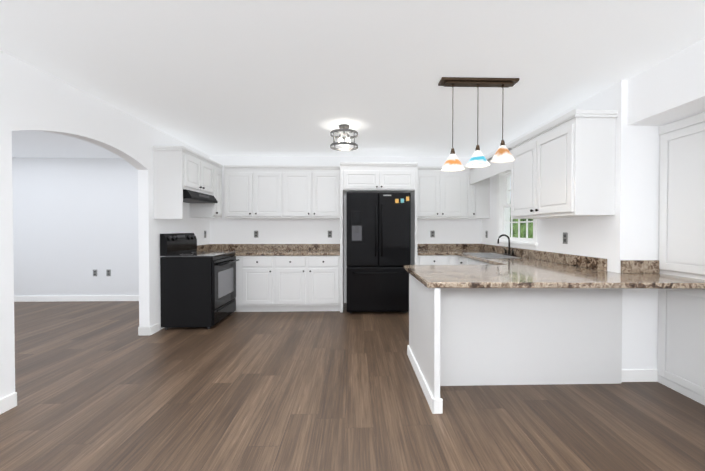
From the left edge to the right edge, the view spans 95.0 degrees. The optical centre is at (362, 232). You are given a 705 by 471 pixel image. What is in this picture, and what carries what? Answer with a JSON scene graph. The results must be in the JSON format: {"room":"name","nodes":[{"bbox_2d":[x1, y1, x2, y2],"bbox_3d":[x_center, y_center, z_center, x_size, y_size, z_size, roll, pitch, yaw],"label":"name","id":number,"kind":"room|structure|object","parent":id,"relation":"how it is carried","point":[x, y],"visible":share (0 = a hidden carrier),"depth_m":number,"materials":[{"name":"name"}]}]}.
{"room":"kitchen","nodes":[
{"label":"kitchen","id":0,"kind":"room"},
{"bbox_2d":[12,158,138,295],"bbox_3d":[-4.902,-0.047,5.634,4.450,2.470,0.120,0,1,-2],"label":"wall","id":1,"kind":"structure","parent":0,"point":[75,222],"depth_m":5.57,"materials":[{"name":"white paint"}]},
{"bbox_2d":[14,295,138,301],"bbox_3d":[-4.835,1.139,5.584,4.320,0.100,0.014,0,1,-2],"label":"baseboard","id":2,"kind":"structure","parent":1,"relation":"attached to","point":[76,298],"depth_m":5.57,"materials":[{"name":"white wood"}]},
{"bbox_2d":[106,270,110,275],"bbox_3d":[-4.396,0.699,5.592,0.072,0.116,0.008,0,1,-2],"label":"electrical outlet","id":3,"kind":"object","parent":1,"relation":"attached to","point":[108,272],"visible":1,"depth_m":5.59,"materials":[{"name":"grey plastic"}]},
{"bbox_2d":[0,51,209,398],"bbox_3d":[-2.514,0.001,1.878,0.120,2.470,7.520,0,1,-2],"label":"wall","id":4,"kind":"structure","parent":0,"point":[33,98],"depth_m":2.78,"materials":[{"name":"white paint"}]},
{"bbox_2d":[0,323,158,414],"bbox_3d":[-2.491,1.196,1.053,0.148,0.100,5.840,0,1,-2],"label":"baseboard","id":5,"kind":"structure","parent":4,"relation":"attached to","point":[8,402],"depth_m":2.27,"materials":[{"name":"white wood"}]},
{"bbox_2d":[152,146,222,218],"bbox_3d":[-2.324,-0.607,4.449,0.392,0.870,1.190,0,1,-2],"label":"upper cabinet","id":6,"kind":"object","parent":4,"relation":"attached to","point":[177,170],"visible":1,"depth_m":3.88,"materials":[{"name":"white wood"}]},
{"bbox_2d":[183,189,217,202],"bbox_3d":[-2.310,-0.475,4.327,0.409,0.112,0.767,0,1,-2],"label":"range hood","id":7,"kind":"object","parent":6,"relation":"attached to","point":[189,196],"visible":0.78,"depth_m":4.21,"materials":[{"name":"black metal"}]},
{"bbox_2d":[197,244,208,250],"bbox_3d":[-2.527,0.247,5.074,0.021,0.104,0.585,0,1,-2],"label":"backsplash","id":8,"kind":"structure","parent":4,"relation":"attached to","point":[199,247],"depth_m":5.12,"materials":[{"name":"brown stone"}]},
{"bbox_2d":[209,156,481,302],"bbox_3d":[-0.247,-0.045,5.521,4.850,2.470,0.140,0,1,-2],"label":"wall","id":9,"kind":"structure","parent":0,"point":[223,230],"depth_m":5.43,"materials":[{"name":"white paint"}]},
{"bbox_2d":[224,165,287,218],"bbox_3d":[-1.677,-0.639,5.221,0.978,0.826,0.358,0,1,-2],"label":"upper cabinet","id":10,"kind":"object","parent":9,"relation":"attached to","point":[277,192],"depth_m":5.05,"materials":[{"name":"white wood"}]},
{"bbox_2d":[209,244,339,251],"bbox_3d":[-1.451,0.243,5.408,2.192,0.104,0.021,0,1,-2],"label":"backsplash","id":11,"kind":"structure","parent":9,"relation":"attached to","point":[212,247],"depth_m":5.39,"materials":[{"name":"brown stone"}]},
{"bbox_2d":[288,165,339,218],"bbox_3d":[-0.839,-0.639,5.244,0.978,0.826,0.358,0,1,-2],"label":"upper cabinet","id":12,"kind":"object","parent":9,"relation":"attached to","point":[313,191],"depth_m":5.07,"materials":[{"name":"white wood"}]},
{"bbox_2d":[430,231,434,236],"bbox_3d":[1.189,0.025,5.486,0.072,0.116,0.008,0,1,-2],"label":"electrical outlet","id":13,"kind":"object","parent":9,"relation":"attached to","point":[432,233],"visible":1,"depth_m":5.48,"materials":[{"name":"grey plastic"}]},
{"bbox_2d":[417,244,479,249],"bbox_3d":[1.420,0.242,5.486,1.214,0.104,0.021,0,1,-2],"label":"backsplash","id":14,"kind":"structure","parent":9,"relation":"attached to","point":[419,246],"depth_m":5.48,"materials":[{"name":"brown stone"}]},
{"bbox_2d":[417,166,489,218],"bbox_3d":[1.424,-0.640,5.288,1.212,0.825,0.392,0,1,-2],"label":"upper cabinet","id":15,"kind":"object","parent":9,"relation":"attached to","point":[442,194],"visible":0.75,"depth_m":5.13,"materials":[{"name":"white wood"}]},
{"bbox_2d":[0,301,704,470],"bbox_3d":[-1.975,1.275,1.934,10.100,0.080,7.770,0,1,-2],"label":"floor","id":16,"kind":"structure","parent":0,"point":[102,386],"depth_m":2.26,"materials":[{"name":"brown wood"}]},
{"bbox_2d":[160,233,238,329],"bbox_3d":[-2.148,0.607,4.377,0.717,1.195,0.768,0,1,-2],"label":"stove","id":17,"kind":"object","parent":16,"relation":"on","point":[197,288],"visible":0.98,"depth_m":4.00,"materials":[{"name":"black metal"}]},
{"bbox_2d":[234,256,248,311],"bbox_3d":[-2.134,0.769,5.091,0.806,0.852,0.628,0,1,-2],"label":"base cabinet","id":18,"kind":"object","parent":16,"relation":"on","point":[242,289],"depth_m":4.81,"materials":[{"name":"white wood"}]},
{"bbox_2d":[245,256,272,311],"bbox_3d":[-1.556,0.769,5.107,0.466,0.852,0.628,0,1,-2],"label":"base cabinet","id":19,"kind":"object","parent":16,"relation":"on","point":[258,269],"depth_m":4.80,"materials":[{"name":"white wood"}]},
{"bbox_2d":[273,256,339,311],"bbox_3d":[-0.835,0.769,5.126,0.977,0.852,0.628,0,1,-2],"label":"base cabinet","id":20,"kind":"object","parent":16,"relation":"on","point":[284,277],"depth_m":4.82,"materials":[{"name":"white wood"}]},
{"bbox_2d":[235,252,339,255],"bbox_3d":[-1.442,0.320,5.101,2.192,0.040,0.637,0,1,-2],"label":"countertop","id":21,"kind":"structure","parent":20,"relation":"on","point":[236,253],"depth_m":4.80,"materials":[{"name":"brown stone"}]},
{"bbox_2d":[346,192,410,312],"bbox_3d":[0.226,0.302,5.042,0.940,1.787,0.791,0,1,-2],"label":"fridge","id":22,"kind":"object","parent":16,"relation":"on","point":[378,241],"visible":0.9,"depth_m":4.71,"materials":[{"name":"black metal"}]},
{"bbox_2d":[340,162,417,311],"bbox_3d":[0.237,0.072,5.125,1.163,2.245,0.672,0,1,-2],"label":"surround","id":23,"kind":"object","parent":16,"relation":"on","point":[378,177],"visible":0.94,"depth_m":4.83,"materials":[{"name":"white wood"}]},
{"bbox_2d":[408,254,447,305],"bbox_3d":[1.055,0.768,5.178,0.467,0.852,0.628,0,1,-2],"label":"base cabinet","id":24,"kind":"object","parent":16,"relation":"on","point":[422,259],"depth_m":4.86,"materials":[{"name":"white wood"}]},
{"bbox_2d":[417,250,455,253],"bbox_3d":[1.114,0.319,5.170,0.586,0.040,0.637,0,1,-2],"label":"countertop","id":25,"kind":"structure","parent":24,"relation":"on","point":[418,251],"depth_m":5.02,"materials":[{"name":"brown stone"}]},
{"bbox_2d":[412,278,499,389],"bbox_3d":[0.795,0.797,2.901,0.552,0.852,0.626,0,1,-2],"label":"base cabinet","id":26,"kind":"object","parent":16,"relation":"on","point":[483,314],"depth_m":2.59,"materials":[{"name":"white wood"}]},
{"bbox_2d":[404,266,704,289],"bbox_3d":[1.424,0.351,2.695,1.996,0.040,1.129,0,1,-2],"label":"countertop","id":27,"kind":"structure","parent":26,"relation":"on","point":[434,277],"depth_m":2.40,"materials":[{"name":"brown stone"}]},
{"bbox_2d":[456,258,463,265],"bbox_3d":[1.743,0.774,4.691,0.608,0.852,0.427,0,1,-2],"label":"base cabinet","id":28,"kind":"object","parent":16,"relation":"on","point":[459,261],"depth_m":4.75,"materials":[{"name":"white wood"}]},
{"bbox_2d":[464,258,483,265],"bbox_3d":[1.759,0.782,4.075,0.608,0.852,0.956,0,1,-2],"label":"base cabinet","id":29,"kind":"object","parent":16,"relation":"on","point":[467,261],"depth_m":4.27,"materials":[{"name":"white wood"}]},
{"bbox_2d":[484,262,491,265],"bbox_3d":[1.737,0.790,3.447,0.687,0.852,0.450,0,1,-2],"label":"base cabinet","id":30,"kind":"object","parent":16,"relation":"on","point":[485,263],"depth_m":3.72,"materials":[{"name":"white wood"}]},
{"bbox_2d":[500,290,551,384],"bbox_3d":[1.218,0.797,2.913,0.581,0.852,0.626,0,1,-2],"label":"base cabinet","id":31,"kind":"object","parent":16,"relation":"on","point":[525,315],"depth_m":2.60,"materials":[{"name":"white wood"}]},
{"bbox_2d":[552,290,621,383],"bbox_3d":[1.802,0.797,2.933,0.586,0.852,0.624,0,1,-2],"label":"base cabinet","id":32,"kind":"object","parent":16,"relation":"on","point":[587,324],"depth_m":2.61,"materials":[{"name":"white wood"}]},
{"bbox_2d":[456,250,563,265],"bbox_3d":[1.742,0.327,4.382,0.630,0.045,2.247,0,1,-2],"label":"countertop","id":33,"kind":"structure","parent":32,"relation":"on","point":[513,261],"depth_m":3.78,"materials":[{"name":"brown stone"}]},
{"bbox_2d":[476,254,511,257],"bbox_3d":[1.709,0.403,4.369,0.436,0.200,0.836,0,1,-2],"label":"sink","id":34,"kind":"object","parent":33,"relation":"in","point":[477,255],"depth_m":4.35,"materials":[{"name":"silver metal"}]},
{"bbox_2d":[496,234,515,253],"bbox_3d":[1.919,0.163,4.372,0.189,0.278,0.317,0,1,-2],"label":"faucet","id":35,"kind":"object","parent":33,"relation":"on","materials":[{"name":"black metal"}]},
{"bbox_2d":[657,112,704,405],"bbox_3d":[2.593,0.190,2.145,0.416,2.089,1.024,0,1,-2],"label":"pantry","id":36,"kind":"object","parent":16,"relation":"on","point":[681,346],"visible":0.94,"depth_m":2.44,"materials":[{"name":"white wood"}]},
{"bbox_2d":[0,0,704,157],"bbox_3d":[-1.975,-1.274,1.901,10.100,0.080,7.770,0,1,-2],"label":"ceiling","id":37,"kind":"structure","parent":0,"point":[257,77],"depth_m":2.36,"materials":[{"name":"white paint"}]},
{"bbox_2d":[330,124,357,150],"bbox_3d":[-0.216,-1.128,3.807,0.331,0.258,0.331,0,1,-2],"label":"semi-flush ceiling light","id":38,"kind":"object","parent":37,"relation":"attached to","point":[343,127],"visible":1,"depth_m":3.78,"materials":[{"name":"silver metal"}]},
{"bbox_2d":[438,77,519,170],"bbox_3d":[0.946,-0.882,2.651,0.630,0.722,0.191,0,1,-2],"label":"pendant light","id":39,"kind":"object","parent":37,"relation":"hanging from","point":[503,154],"visible":1,"depth_m":2.62,"materials":[{"name":"bronze"},{"name":"colored art glass"}]},
{"bbox_2d":[481,38,704,369],"bbox_3d":[2.602,0.001,1.892,0.950,2.470,7.270,0,1,-2],"label":"wall","id":40,"kind":"structure","parent":0,"point":[648,103],"depth_m":2.65,"materials":[{"name":"white paint"}]},
{"bbox_2d":[469,145,511,184],"bbox_3d":[1.876,-0.892,4.443,0.354,0.280,1.368,0,1,-2],"label":"window valance","id":41,"kind":"object","parent":40,"relation":"attached to","point":[492,169],"visible":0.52,"depth_m":4.39,"materials":[{"name":"white wood"}]},
{"bbox_2d":[494,170,537,248],"bbox_3d":[2.115,-0.373,4.365,0.190,1.135,1.100,0,1,-2],"label":"window","id":42,"kind":"structure","parent":40,"relation":"in","point":[503,202],"depth_m":4.77,"materials":[{"name":"white wood"}]},
{"bbox_2d":[480,244,606,269],"bbox_3d":[2.053,0.259,4.131,0.022,0.104,2.720,0,1,-2],"label":"backsplash","id":43,"kind":"structure","parent":40,"relation":"attached to","point":[568,259],"depth_m":3.37,"materials":[{"name":"brown stone"}]},
{"bbox_2d":[510,109,617,218],"bbox_3d":[1.893,-0.587,3.210,0.396,0.871,1.114,0,1,-2],"label":"upper cabinet","id":44,"kind":"object","parent":40,"relation":"attached to","point":[563,166],"visible":1,"depth_m":2.75,"materials":[{"name":"white wood"}]},
{"bbox_2d":[563,232,567,243],"bbox_3d":[2.083,0.058,3.324,0.008,0.116,0.072,0,1,-2],"label":"electrical outlet","id":45,"kind":"object","parent":40,"relation":"attached to","point":[565,238],"visible":1,"depth_m":3.31,"materials":[{"name":"grey plastic"}]},
{"bbox_2d":[622,369,657,381],"bbox_3d":[2.266,1.176,2.656,0.318,0.100,0.014,0,1,-2],"label":"baseboard","id":46,"kind":"structure","parent":40,"relation":"attached to","point":[641,375],"depth_m":2.64,"materials":[{"name":"white wood"}]},
{"bbox_2d":[620,260,659,273],"bbox_3d":[2.267,0.278,2.638,0.314,0.104,0.021,0,1,-2],"label":"backsplash","id":47,"kind":"structure","parent":40,"relation":"attached to","point":[627,266],"depth_m":2.63,"materials":[{"name":"brown stone"}]},
{"label":"outside","id":48,"kind":"structure","parent":0,"visible":0},
{"bbox_2d":[510,176,532,237],"bbox_3d":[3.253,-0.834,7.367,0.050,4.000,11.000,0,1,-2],"label":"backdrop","id":49,"kind":"structure","parent":48,"point":[522,232],"depth_m":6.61,"materials":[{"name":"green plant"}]}
]}

